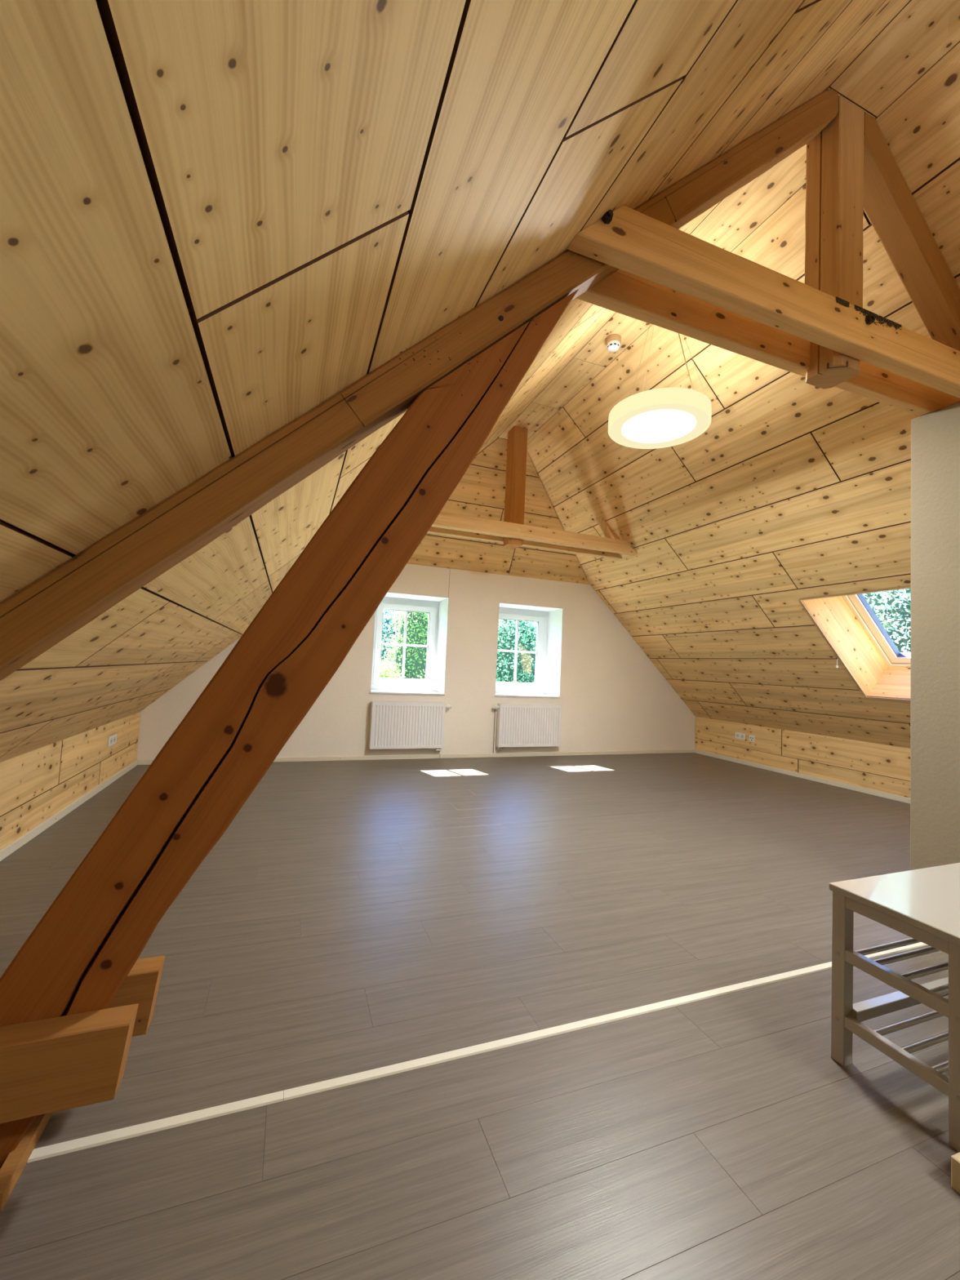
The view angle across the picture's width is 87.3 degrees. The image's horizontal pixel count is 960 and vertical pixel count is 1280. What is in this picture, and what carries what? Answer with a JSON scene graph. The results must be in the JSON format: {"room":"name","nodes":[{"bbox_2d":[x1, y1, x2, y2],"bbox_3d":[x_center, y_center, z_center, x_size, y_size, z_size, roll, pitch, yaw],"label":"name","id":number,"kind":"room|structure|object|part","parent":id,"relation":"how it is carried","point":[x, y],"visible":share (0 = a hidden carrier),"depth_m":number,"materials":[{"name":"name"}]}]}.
{"room":"attic room","nodes":[
{"label":"attic room","id":0,"kind":"room"},
{"bbox_2d":[0,711,140,850],"bbox_3d":[-1.893,0.840,1.056,0.120,0.600,7.960,4,-3,-20],"label":"wall","id":1,"kind":"structure","parent":0,"point":[35,785],"depth_m":3.08,"materials":[{"name":"brown wood"}]},
{"bbox_3d":[-2.157,0.712,1.933,0.018,0.270,2.481,4,-3,-20],"label":"panel","id":2,"kind":"part","parent":1,"relation":"part of","materials":[{"name":"brown wood"}]},
{"bbox_3d":[-2.425,0.985,2.604,0.018,0.219,2.481,4,-3,-20],"label":"panel","id":3,"kind":"part","parent":1,"relation":"part of","materials":[{"name":"brown wood"}]},
{"bbox_2d":[0,759,137,861],"bbox_3d":[-1.838,1.018,1.070,0.013,0.050,7.759,4,-3,-20],"label":"baseboard","id":4,"kind":"structure","parent":1,"relation":"attached to","point":[8,850],"depth_m":3.09,"materials":[{"name":"beige paint"}]},
{"bbox_3d":[-2.898,0.780,3.905,0.018,0.270,1.716,4,-3,-20],"label":"panel","id":5,"kind":"part","parent":1,"relation":"part of","materials":[{"name":"brown wood"}]},
{"bbox_2d":[107,733,116,746],"bbox_3d":[-2.916,0.795,3.990,0.009,0.080,0.188,4,-3,-20],"label":"wall socket","id":6,"kind":"object","parent":1,"relation":"attached to","point":[112,740],"visible":1,"depth_m":3.97,"materials":[{"name":"white plastic"}]},
{"bbox_3d":[-3.038,1.041,4.234,0.018,0.219,0.986,4,-3,-20],"label":"panel","id":7,"kind":"part","parent":1,"relation":"part of","materials":[{"name":"brown wood"}]},
{"bbox_2d":[136,563,695,759],"bbox_3d":[-0.116,0.280,6.134,7.900,2.400,0.461,4,-3,-20],"label":"wall","id":8,"kind":"structure","parent":0,"point":[614,697],"depth_m":5.96,"materials":[{"name":"paint"}]},
{"bbox_2d":[368,591,448,695],"bbox_3d":[-0.857,0.053,5.853,0.854,1.125,0.482,4,-3,-20],"label":"window","id":9,"kind":"structure","parent":8,"relation":"in","point":[437,607],"depth_m":6.00,"materials":[{"name":"white paint"}]},
{"bbox_3d":[-1.171,0.069,5.876,0.048,0.127,0.052,4,-3,-20],"label":"handle","id":10,"kind":"part","parent":9,"relation":"part of","materials":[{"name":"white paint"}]},
{"bbox_3d":[-0.898,0.062,6.035,0.718,0.967,0.052,4,-3,-20],"label":"sash","id":11,"kind":"part","parent":9,"relation":"part of","materials":[{"name":"white plastic"}]},
{"bbox_3d":[-0.871,0.604,5.794,0.854,0.020,0.417,4,-3,-20],"label":"sill","id":12,"kind":"part","parent":9,"relation":"part of","materials":[{"name":"white paint"}]},
{"bbox_2d":[368,700,451,752],"bbox_3d":[-0.761,0.969,5.565,0.895,0.573,0.108,4,-3,-20],"label":"radiator","id":13,"kind":"object","parent":8,"relation":"attached to","point":[393,724],"visible":1,"depth_m":5.50,"materials":[{"name":"white metal"}]},
{"bbox_2d":[372,700,444,703],"bbox_3d":[-0.782,0.684,5.554,0.803,0.008,0.084,4,-3,-20],"label":"grille","id":14,"kind":"object","parent":13,"relation":"attached to","point":[373,701],"depth_m":5.50,"materials":[{"name":"white metal"}]},
{"bbox_2d":[137,749,694,764],"bbox_3d":[-0.106,1.346,5.850,6.606,0.045,0.013,4,-3,-20],"label":"baseboard","id":15,"kind":"structure","parent":8,"relation":"attached to","point":[673,751],"depth_m":5.80,"materials":[{"name":"beige paint"}]},
{"bbox_2d":[492,702,561,753],"bbox_3d":[0.553,1.063,6.055,0.902,0.590,0.108,4,-3,-20],"label":"radiator","id":16,"kind":"object","parent":8,"relation":"attached to","point":[518,725],"visible":1,"depth_m":6.01,"materials":[{"name":"white metal"}]},
{"bbox_2d":[499,702,561,705],"bbox_3d":[0.608,0.775,6.073,0.810,0.008,0.084,4,-3,-20],"label":"grille","id":17,"kind":"object","parent":16,"relation":"attached to","point":[500,704],"depth_m":6.01,"materials":[{"name":"white metal"}]},
{"bbox_2d":[493,602,563,697],"bbox_3d":[0.532,0.144,6.371,0.892,1.125,0.482,4,-3,-20],"label":"window","id":18,"kind":"structure","parent":8,"relation":"in","point":[548,652],"depth_m":6.54,"materials":[{"name":"white paint"}]},
{"bbox_3d":[0.477,0.151,6.548,0.742,0.967,0.052,4,-3,-20],"label":"sash","id":19,"kind":"part","parent":18,"relation":"part of","materials":[{"name":"white plastic"}]},
{"bbox_3d":[0.463,0.142,6.568,0.872,1.103,0.065,4,-3,-20],"label":"frame","id":20,"kind":"part","parent":18,"relation":"part of","materials":[{"name":"white plastic"}]},
{"bbox_3d":[0.519,0.694,6.313,0.892,0.020,0.417,4,-3,-20],"label":"sill","id":21,"kind":"part","parent":18,"relation":"part of","materials":[{"name":"white paint"}]},
{"bbox_3d":[0.807,0.264,6.613,0.026,0.145,0.052,4,-3,-20],"label":"handle","id":22,"kind":"part","parent":18,"relation":"part of","materials":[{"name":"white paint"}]},
{"bbox_2d":[0,0,959,762],"bbox_3d":[1.314,-0.814,2.424,7.188,3.561,8.560,4,-3,-20],"label":"ceiling","id":23,"kind":"structure","parent":0,"point":[219,219],"depth_m":1.08,"materials":[{"name":"brown wood"}]},
{"bbox_3d":[-1.747,0.449,1.204,0.350,0.018,2.481,-42,12,-17],"label":"panel","id":24,"kind":"part","parent":23,"relation":"part of","materials":[{"name":"brown wood"}]},
{"bbox_3d":[-0.941,-0.073,0.775,0.394,0.018,2.478,-42,12,-17],"label":"panel","id":25,"kind":"part","parent":23,"relation":"part of","materials":[{"name":"brown wood"}]},
{"bbox_3d":[-2.617,0.528,3.520,0.350,0.018,2.451,-42,12,-17],"label":"panel","id":26,"kind":"part","parent":23,"relation":"part of","materials":[{"name":"brown wood"}]},
{"bbox_3d":[-1.860,0.241,2.339,0.393,0.018,2.491,-42,12,-17],"label":"panel","id":27,"kind":"part","parent":23,"relation":"part of","materials":[{"name":"brown wood"}]},
{"bbox_3d":[-0.831,-0.315,1.371,0.401,0.018,3.721,-42,12,-17],"label":"panel","id":28,"kind":"part","parent":23,"relation":"part of","materials":[{"name":"brown wood"}]},
{"bbox_3d":[-3.067,0.569,4.718,0.350,0.018,0.091,-42,12,-17],"label":"panel","id":29,"kind":"part","parent":23,"relation":"part of","materials":[{"name":"brown wood"}]},
{"bbox_3d":[-1.816,0.007,3.105,0.394,0.018,2.484,-42,12,-17],"label":"panel","id":30,"kind":"part","parent":23,"relation":"part of","materials":[{"name":"brown wood"}]},
{"bbox_3d":[-2.556,0.304,4.192,0.393,0.018,1.451,-42,12,-17],"label":"panel","id":31,"kind":"part","parent":23,"relation":"part of","materials":[{"name":"brown wood"}]},
{"bbox_3d":[-2.389,0.059,4.631,0.394,0.018,0.761,-42,12,-17],"label":"panel","id":32,"kind":"part","parent":23,"relation":"part of","materials":[{"name":"brown wood"}]},
{"bbox_3d":[-1.860,-0.222,4.113,0.401,0.018,2.121,-42,12,-17],"label":"panel","id":33,"kind":"part","parent":23,"relation":"part of","materials":[{"name":"brown wood"}]},
{"bbox_3d":[0.166,-0.643,-0.372,0.411,0.018,2.481,-42,12,-17],"label":"panel","id":34,"kind":"part","parent":23,"relation":"part of","materials":[{"name":"brown wood"}]},
{"bbox_3d":[-1.543,-0.488,4.177,0.411,0.018,2.241,-42,12,-17],"label":"panel","id":35,"kind":"part","parent":23,"relation":"part of","materials":[{"name":"brown wood"}]},
{"bbox_3d":[-0.710,-0.564,1.959,0.411,0.018,2.483,-42,12,-17],"label":"panel","id":36,"kind":"part","parent":23,"relation":"part of","materials":[{"name":"brown wood"}]},
{"bbox_3d":[-0.892,-0.782,3.347,0.393,0.018,2.451,-42,12,-17],"label":"panel","id":37,"kind":"part","parent":23,"relation":"part of","materials":[{"name":"brown wood"}]},
{"bbox_3d":[-0.503,-1.001,5.699,1.873,0.356,0.018,4,27,-20],"label":"panel","id":38,"kind":"part","parent":23,"relation":"part of","materials":[{"name":"brown wood"}]},
{"bbox_3d":[-0.384,-1.340,5.544,1.274,0.406,0.018,4,27,-20],"label":"panel","id":39,"kind":"part","parent":23,"relation":"part of","materials":[{"name":"brown wood"}]},
{"bbox_3d":[-0.023,-0.861,1.031,0.393,0.018,2.481,-42,12,-17],"label":"panel","id":40,"kind":"part","parent":23,"relation":"part of","materials":[{"name":"brown wood"}]},
{"bbox_3d":[0.213,-1.666,5.557,1.594,0.396,0.018,4,27,-20],"label":"panel","id":41,"kind":"part","parent":23,"relation":"part of","materials":[{"name":"brown wood"}]},
{"bbox_3d":[0.293,-1.982,5.402,0.851,0.308,0.018,4,27,-20],"label":"panel","id":42,"kind":"part","parent":23,"relation":"part of","materials":[{"name":"brown wood"}]},
{"bbox_3d":[0.084,-2.022,5.156,0.356,0.018,1.651,-42,12,-17],"label":"panel","id":43,"kind":"part","parent":23,"relation":"part of","materials":[{"name":"brown wood"}]},
{"bbox_3d":[0.468,-2.139,4.963,0.289,0.020,0.778,4,-3,-20],"label":"panel","id":44,"kind":"part","parent":23,"relation":"part of","materials":[{"name":"brown wood"}]},
{"bbox_2d":[426,426,636,559],"bbox_3d":[0.382,-1.533,5.073,2.707,1.184,0.343,4,-3,-20],"label":"roof truss","id":45,"kind":"object","parent":23,"relation":"attached to","point":[512,532],"visible":0.83,"depth_m":5.01,"materials":[{"name":"beige wood"}]},
{"bbox_3d":[0.356,-1.534,5.076,0.153,1.184,0.160,4,-3,-20],"label":"king post","id":46,"kind":"part","parent":45,"relation":"part of","materials":[{"name":"brown wood"}]},
{"bbox_3d":[0.722,-1.268,5.957,1.073,0.406,0.018,4,27,-20],"label":"panel","id":47,"kind":"part","parent":23,"relation":"part of","materials":[{"name":"brown wood"}]},
{"bbox_3d":[0.078,-1.805,4.345,0.381,0.018,3.151,-42,12,-17],"label":"panel","id":48,"kind":"part","parent":23,"relation":"part of","materials":[{"name":"brown wood"}]},
{"bbox_3d":[0.916,-0.909,6.229,1.143,0.356,0.018,4,27,-20],"label":"panel","id":49,"kind":"part","parent":23,"relation":"part of","materials":[{"name":"brown wood"}]},
{"bbox_3d":[0.598,-1.992,5.388,0.339,0.018,1.576,48,-16,-13],"label":"panel","id":50,"kind":"part","parent":23,"relation":"part of","materials":[{"name":"brown wood"}]},
{"bbox_3d":[0.732,-2.163,4.261,0.289,0.020,0.718,4,-3,-20],"label":"panel","id":51,"kind":"part","parent":23,"relation":"part of","materials":[{"name":"brown wood"}]},
{"bbox_3d":[-0.134,-1.083,2.215,0.399,0.018,2.481,-42,12,-17],"label":"panel","id":52,"kind":"part","parent":23,"relation":"part of","materials":[{"name":"brown wood"}]},
{"bbox_3d":[1.242,-1.106,6.005,0.391,0.018,0.818,48,-16,-13],"label":"panel","id":53,"kind":"part","parent":23,"relation":"part of","materials":[{"name":"brown wood"}]},
{"bbox_3d":[1.642,-0.498,6.533,0.396,0.018,0.071,48,-16,-13],"label":"panel","id":54,"kind":"part","parent":23,"relation":"part of","materials":[{"name":"brown wood"}]},
{"bbox_2d":[605,333,621,351],"bbox_3d":[0.962,-2.132,3.624,0.108,0.084,0.108,4,-3,-20],"label":"smoke detector","id":55,"kind":"object","parent":23,"relation":"attached to","point":[613,341],"visible":1,"depth_m":3.59,"materials":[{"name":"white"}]},
{"bbox_3d":[0.811,-2.088,3.219,0.356,0.018,2.471,-42,12,-17],"label":"panel","id":56,"kind":"part","parent":23,"relation":"part of","materials":[{"name":"brown wood"}]},
{"bbox_3d":[1.246,-1.425,5.208,0.399,0.018,2.331,48,-16,-13],"label":"panel","id":57,"kind":"part","parent":23,"relation":"part of","materials":[{"name":"brown wood"}]},
{"bbox_3d":[1.079,-1.734,4.851,0.408,0.018,2.901,48,-16,-13],"label":"panel","id":58,"kind":"part","parent":23,"relation":"part of","materials":[{"name":"brown wood"}]},
{"bbox_3d":[1.650,-0.822,5.713,0.406,0.018,1.631,48,-16,-13],"label":"panel","id":59,"kind":"part","parent":23,"relation":"part of","materials":[{"name":"brown wood"}]},
{"bbox_3d":[0.741,-1.162,-0.115,0.399,0.018,2.481,-42,12,-17],"label":"panel","id":60,"kind":"part","parent":23,"relation":"part of","materials":[{"name":"brown wood"}]},
{"bbox_3d":[2.258,0.084,6.469,0.396,0.018,0.586,48,-16,-13],"label":"panel","id":61,"kind":"part","parent":23,"relation":"part of","materials":[{"name":"brown wood"}]},
{"bbox_2d":[608,323,711,448],"bbox_3d":[1.095,-1.736,3.057,0.586,0.921,0.586,4,-3,-20],"label":"pendant lamp","id":62,"kind":"object","parent":23,"relation":"hanging from","point":[661,417],"visible":0.83,"depth_m":2.94,"materials":[{"name":"white paint"}]},
{"bbox_2d":[609,403,709,447],"bbox_3d":[1.074,-1.282,3.033,0.564,0.001,0.564,4,-3,-20],"label":"diffuser","id":63,"kind":"object","parent":62,"relation":"attached to","point":[659,425],"depth_m":3.01,"materials":[{"name":"white plastic"}]},
{"bbox_3d":[2.438,0.381,6.764,0.381,0.018,0.141,48,-16,-13],"label":"panel","id":64,"kind":"part","parent":23,"relation":"part of","materials":[{"name":"brown wood"}]},
{"bbox_3d":[0.465,-1.609,2.430,0.408,0.018,2.473,-42,12,-17],"label":"panel","id":65,"kind":"part","parent":23,"relation":"part of","materials":[{"name":"brown wood"}]},
{"bbox_3d":[0.714,-1.395,0.856,0.404,0.018,2.481,-42,12,-17],"label":"panel","id":66,"kind":"part","parent":23,"relation":"part of","materials":[{"name":"brown wood"}]},
{"bbox_3d":[2.264,-0.236,5.665,0.396,0.018,2.116,48,-16,-13],"label":"panel","id":67,"kind":"part","parent":23,"relation":"part of","materials":[{"name":"brown wood"}]},
{"bbox_3d":[2.968,0.947,6.870,0.370,0.018,0.281,48,-16,-13],"label":"panel","id":68,"kind":"part","parent":23,"relation":"part of","materials":[{"name":"brown wood"}]},
{"bbox_3d":[2.094,-0.539,5.329,0.396,0.018,2.484,48,-16,-13],"label":"panel","id":69,"kind":"part","parent":23,"relation":"part of","materials":[{"name":"brown wood"}]},
{"bbox_3d":[2.854,0.652,6.420,0.386,0.018,1.061,48,-16,-13],"label":"panel","id":70,"kind":"part","parent":23,"relation":"part of","materials":[{"name":"brown wood"}]},
{"bbox_3d":[1.308,-2.056,3.495,0.339,0.018,2.451,48,-16,-13],"label":"panel","id":71,"kind":"part","parent":23,"relation":"part of","materials":[{"name":"brown wood"}]},
{"bbox_3d":[1.826,-1.159,4.451,0.391,0.018,2.484,48,-16,-13],"label":"panel","id":72,"kind":"part","parent":23,"relation":"part of","materials":[{"name":"brown wood"}]},
{"bbox_3d":[1.204,-2.206,3.005,0.289,0.020,1.963,4,-3,-20],"label":"panel","id":73,"kind":"part","parent":23,"relation":"part of","materials":[{"name":"brown wood"}]},
{"bbox_3d":[1.071,-1.895,1.701,0.381,0.018,2.481,-42,12,-17],"label":"panel","id":74,"kind":"part","parent":23,"relation":"part of","materials":[{"name":"brown wood"}]},
{"bbox_3d":[2.703,0.043,5.284,0.396,0.018,1.930,48,-16,-13],"label":"panel","id":75,"kind":"part","parent":23,"relation":"part of","materials":[{"name":"brown wood"}]},
{"bbox_3d":[2.883,0.340,5.579,0.381,0.018,2.376,48,-16,-13],"label":"panel","id":76,"kind":"part","parent":23,"relation":"part of","materials":[{"name":"brown wood"}]},
{"bbox_3d":[2.370,-0.887,3.795,0.406,0.018,2.451,48,-16,-13],"label":"panel","id":77,"kind":"part","parent":23,"relation":"part of","materials":[{"name":"brown wood"}]},
{"bbox_3d":[3.450,0.903,5.588,0.370,0.018,2.441,48,-16,-13],"label":"panel","id":78,"kind":"part","parent":23,"relation":"part of","materials":[{"name":"brown wood"}]},
{"bbox_3d":[1.338,-1.689,0.104,0.408,0.018,2.481,-42,12,-17],"label":"panel","id":79,"kind":"part","parent":23,"relation":"part of","materials":[{"name":"brown wood"}]},
{"bbox_3d":[2.089,-1.501,2.963,0.399,0.018,2.451,48,-16,-13],"label":"panel","id":80,"kind":"part","parent":23,"relation":"part of","materials":[{"name":"brown wood"}]},
{"bbox_3d":[3.474,0.595,4.769,0.386,0.018,2.451,48,-16,-13],"label":"panel","id":81,"kind":"part","parent":23,"relation":"part of","materials":[{"name":"brown wood"}]},
{"bbox_3d":[2.022,-1.820,2.339,0.408,0.018,2.451,48,-16,-13],"label":"panel","id":82,"kind":"part","parent":23,"relation":"part of","materials":[{"name":"brown wood"}]},
{"bbox_3d":[3.069,-0.309,3.520,0.396,0.018,2.451,48,-16,-13],"label":"panel","id":83,"kind":"part","parent":23,"relation":"part of","materials":[{"name":"brown wood"}]},
{"bbox_3d":[2.964,-0.619,3.012,0.396,0.018,2.451,48,-16,-13],"label":"panel","id":84,"kind":"part","parent":23,"relation":"part of","materials":[{"name":"brown wood"}]},
{"bbox_3d":[1.685,-2.167,0.894,0.356,0.018,2.481,-42,12,-17],"label":"panel","id":85,"kind":"part","parent":23,"relation":"part of","materials":[{"name":"brown wood"}]},
{"bbox_3d":[2.696,-1.238,2.134,0.391,0.018,2.451,48,-16,-13],"label":"panel","id":86,"kind":"part","parent":23,"relation":"part of","materials":[{"name":"brown wood"}]},
{"bbox_3d":[1.890,-2.268,1.179,0.289,0.020,1.933,4,-3,-20],"label":"panel","id":87,"kind":"part","parent":23,"relation":"part of","materials":[{"name":"brown wood"}]},
{"bbox_3d":[2.173,-2.135,1.194,0.339,0.018,2.451,48,-16,-13],"label":"panel","id":88,"kind":"part","parent":23,"relation":"part of","materials":[{"name":"brown wood"}]},
{"bbox_2d":[0,752,959,1279],"bbox_3d":[1.252,1.304,2.221,6.830,0.120,7.960,4,-3,-20],"label":"floor","id":89,"kind":"structure","parent":0,"point":[351,917],"depth_m":1.42,"materials":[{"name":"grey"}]},
{"bbox_2d":[0,1112,53,1212],"bbox_3d":[-0.990,1.069,1.141,0.028,0.034,0.420,4,-3,-20],"label":"beam","id":90,"kind":"structure","parent":89,"relation":"on","point":[16,1160],"depth_m":1.02,"materials":[{"name":"brown wood"}]},
{"bbox_2d":[26,942,928,1163],"bbox_3d":[0.566,1.180,1.619,3.226,0.004,0.030,4,-3,-20],"label":"trim","id":91,"kind":"structure","parent":89,"relation":"on","point":[46,1152],"depth_m":1.31,"materials":[{"name":"beige wood"}]},
{"bbox_2d":[0,88,959,1168],"bbox_3d":[1.437,-0.529,2.033,6.603,3.536,0.272,4,-3,-20],"label":"roof truss","id":92,"kind":"object","parent":89,"relation":"on","point":[74,997],"visible":1,"depth_m":1.32,"materials":[{"name":"brown wood"}]},
{"bbox_3d":[1.493,-1.660,2.124,0.150,1.132,0.148,4,-3,-20],"label":"king post","id":93,"kind":"part","parent":92,"relation":"part of","materials":[{"name":"brown wood"}]},
{"bbox_2d":[829,862,959,1151],"bbox_3d":[1.443,0.969,1.437,0.810,0.486,0.337,4,-3,-20],"label":"bench","id":94,"kind":"object","parent":89,"relation":"on","point":[922,904],"visible":1,"depth_m":1.38,"materials":[{"name":"grey paint"}]},
{"bbox_3d":[1.036,0.960,1.438,0.038,0.466,0.036,4,-3,-20],"label":"leg","id":95,"kind":"part","parent":94,"relation":"part of","materials":[{"name":"grey paint"}]},
{"bbox_3d":[1.406,0.910,1.551,0.758,0.015,0.019,4,-3,-20],"label":"shelf rod","id":96,"kind":"part","parent":94,"relation":"part of","materials":[{"name":"silver metal"}]},
{"bbox_3d":[1.074,1.067,1.302,0.023,0.030,0.241,4,-3,-20],"label":"rail","id":97,"kind":"part","parent":94,"relation":"part of","materials":[{"name":"grey paint"}]},
{"bbox_3d":[1.082,0.887,1.311,0.023,0.032,0.241,4,-3,-20],"label":"rail","id":98,"kind":"part","parent":94,"relation":"part of","materials":[{"name":"grey paint"}]},
{"bbox_3d":[1.394,1.079,1.548,0.740,0.030,0.030,4,-3,-20],"label":"rail","id":99,"kind":"part","parent":94,"relation":"part of","materials":[{"name":"grey paint"}]},
{"bbox_3d":[1.422,0.908,1.506,0.758,0.015,0.019,4,-3,-20],"label":"shelf rod","id":100,"kind":"part","parent":94,"relation":"part of","materials":[{"name":"silver metal"}]},
{"bbox_3d":[1.416,1.088,1.491,0.758,0.015,0.019,4,-3,-20],"label":"shelf rod","id":101,"kind":"part","parent":94,"relation":"part of","materials":[{"name":"silver metal"}]},
{"bbox_3d":[1.446,0.906,1.444,0.758,0.015,0.019,4,-3,-20],"label":"shelf rod","id":102,"kind":"part","parent":94,"relation":"part of","materials":[{"name":"silver metal"}]},
{"bbox_3d":[1.440,1.086,1.429,0.758,0.015,0.019,4,-3,-20],"label":"shelf rod","id":103,"kind":"part","parent":94,"relation":"part of","materials":[{"name":"silver metal"}]},
{"bbox_3d":[1.469,0.904,1.382,0.758,0.015,0.019,4,-3,-20],"label":"shelf rod","id":104,"kind":"part","parent":94,"relation":"part of","materials":[{"name":"silver metal"}]},
{"bbox_3d":[1.463,1.083,1.367,0.758,0.015,0.019,4,-3,-20],"label":"shelf rod","id":105,"kind":"part","parent":94,"relation":"part of","materials":[{"name":"silver metal"}]},
{"bbox_3d":[1.133,0.952,1.179,0.038,0.466,0.038,4,-3,-20],"label":"leg","id":106,"kind":"part","parent":94,"relation":"part of","materials":[{"name":"grey paint"}]},
{"bbox_2d":[951,1151,959,1193],"bbox_3d":[1.176,1.143,0.965,0.228,0.066,0.332,4,-3,-20],"label":"wooden block","id":107,"kind":"object","parent":89,"relation":"on","point":[955,1158],"visible":1,"depth_m":1.07,"materials":[{"name":"beige wood"}]},
{"bbox_2d":[694,716,910,798],"bbox_3d":[4.419,1.250,3.413,0.120,0.600,7.960,4,-3,-20],"label":"wall","id":108,"kind":"structure","parent":0,"point":[886,768],"depth_m":5.42,"materials":[{"name":"brown wood"}]},
{"bbox_3d":[3.248,1.200,6.413,0.018,0.295,1.316,4,-3,-20],"label":"panel","id":109,"kind":"part","parent":108,"relation":"part of","materials":[{"name":"brown wood"}]},
{"bbox_2d":[735,732,745,740],"bbox_3d":[3.268,1.207,6.319,0.009,0.079,0.149,4,-3,-20],"label":"wall socket","id":110,"kind":"object","parent":108,"relation":"attached to","point":[738,735],"visible":1,"depth_m":6.31,"materials":[{"name":"white paint"}]},
{"bbox_3d":[3.272,1.448,6.304,0.018,0.197,1.521,4,-3,-20],"label":"panel","id":111,"kind":"part","parent":108,"relation":"part of","materials":[{"name":"brown wood"}]},
{"bbox_2d":[748,734,755,742],"bbox_3d":[3.328,1.206,6.158,0.009,0.078,0.081,4,-3,-20],"label":"socket","id":112,"kind":"object","parent":108,"relation":"attached to","point":[752,738],"visible":1,"depth_m":6.15,"materials":[{"name":"white paint"}]},
{"bbox_2d":[694,749,910,804],"bbox_3d":[4.349,1.421,3.380,0.013,0.050,7.759,4,-3,-20],"label":"baseboard","id":113,"kind":"structure","parent":108,"relation":"attached to","point":[900,798],"depth_m":5.40,"materials":[{"name":"beige paint"}]},
{"bbox_3d":[3.918,1.139,4.628,0.018,0.295,2.481,4,-3,-20],"label":"panel","id":114,"kind":"part","parent":108,"relation":"part of","materials":[{"name":"brown wood"}]},
{"bbox_3d":[3.979,1.383,4.423,0.018,0.197,2.481,4,-3,-20],"label":"panel","id":115,"kind":"part","parent":108,"relation":"part of","materials":[{"name":"brown wood"}]},
{"bbox_2d":[910,400,959,870],"bbox_3d":[2.430,0.085,1.784,0.240,2.376,1.437,4,-3,-20],"label":"wall","id":116,"kind":"structure","parent":0,"point":[935,653],"depth_m":2.32,"materials":[{"name":"paint"}]},
{"bbox_3d":[1.329,-1.123,2.440,8.145,4.063,8.560,4,-3,-20],"label":"roof","id":117,"kind":"structure","parent":0,"visible":0},
{"bbox_2d":[797,585,911,701],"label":"window","id":118,"kind":"structure","parent":117,"relation":"attached to","point":[862,643],"depth_m":4.47,"materials":[{"name":"brown wood"}]},
{"bbox_3d":[3.708,-0.164,4.033,0.827,0.791,1.170,4,-3,-20],"label":"frame","id":119,"kind":"part","parent":118,"relation":"part of","materials":[{"name":"white wood"}]},
{"bbox_3d":[3.698,-0.154,4.029,0.692,0.658,1.060,4,-3,-20],"label":"sash","id":120,"kind":"part","parent":118,"relation":"part of","materials":[{"name":"white"}]},
{"label":"outside","id":121,"kind":"structure","parent":0,"visible":0},
{"bbox_3d":[-4.462,8.044,39.196,100.000,0.300,63.000,4,-3,-20],"label":"ground","id":122,"kind":"structure","parent":121,"visible":0},
{"bbox_2d":[380,609,402,674],"bbox_3d":[-3.359,2.355,18.364,5.953,9.133,6.214,0,-4,43],"label":"tree","id":123,"kind":"object","parent":122,"relation":"on","point":[385,629],"visible":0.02,"depth_m":17.16,"materials":[{"name":"plant"}]},
{"bbox_2d":[379,653,405,690],"bbox_3d":[-2.023,3.379,9.804,1.371,6.219,1.366,0,-4,40],"label":"shrub","id":124,"kind":"object","parent":122,"relation":"on","point":[384,670],"visible":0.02,"depth_m":9.89,"materials":[{"name":"green plant"}]},
{"bbox_2d":[380,610,428,691],"bbox_3d":[-1.586,2.626,11.513,1.924,7.936,1.870,5,-4,-39],"label":"tree","id":125,"kind":"object","parent":122,"relation":"on","point":[417,622],"visible":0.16,"depth_m":11.25,"materials":[{"name":"green plant"}]},
{"bbox_2d":[496,618,537,693],"bbox_3d":[0.706,2.512,13.360,4.897,8.584,5.032,1,-3,32],"label":"tree","id":126,"kind":"object","parent":122,"relation":"on","point":[526,662],"visible":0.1,"depth_m":12.48,"materials":[{"name":"green plant"}]},
{"bbox_2d":[862,588,911,652],"bbox_3d":[8.467,1.925,9.640,5.763,10.063,5.499,1,-3,32],"label":"tree","id":127,"kind":"object","parent":122,"relation":"on","point":[892,608],"visible":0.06,"depth_m":8.91,"materials":[{"name":"green plant"}]}
]}

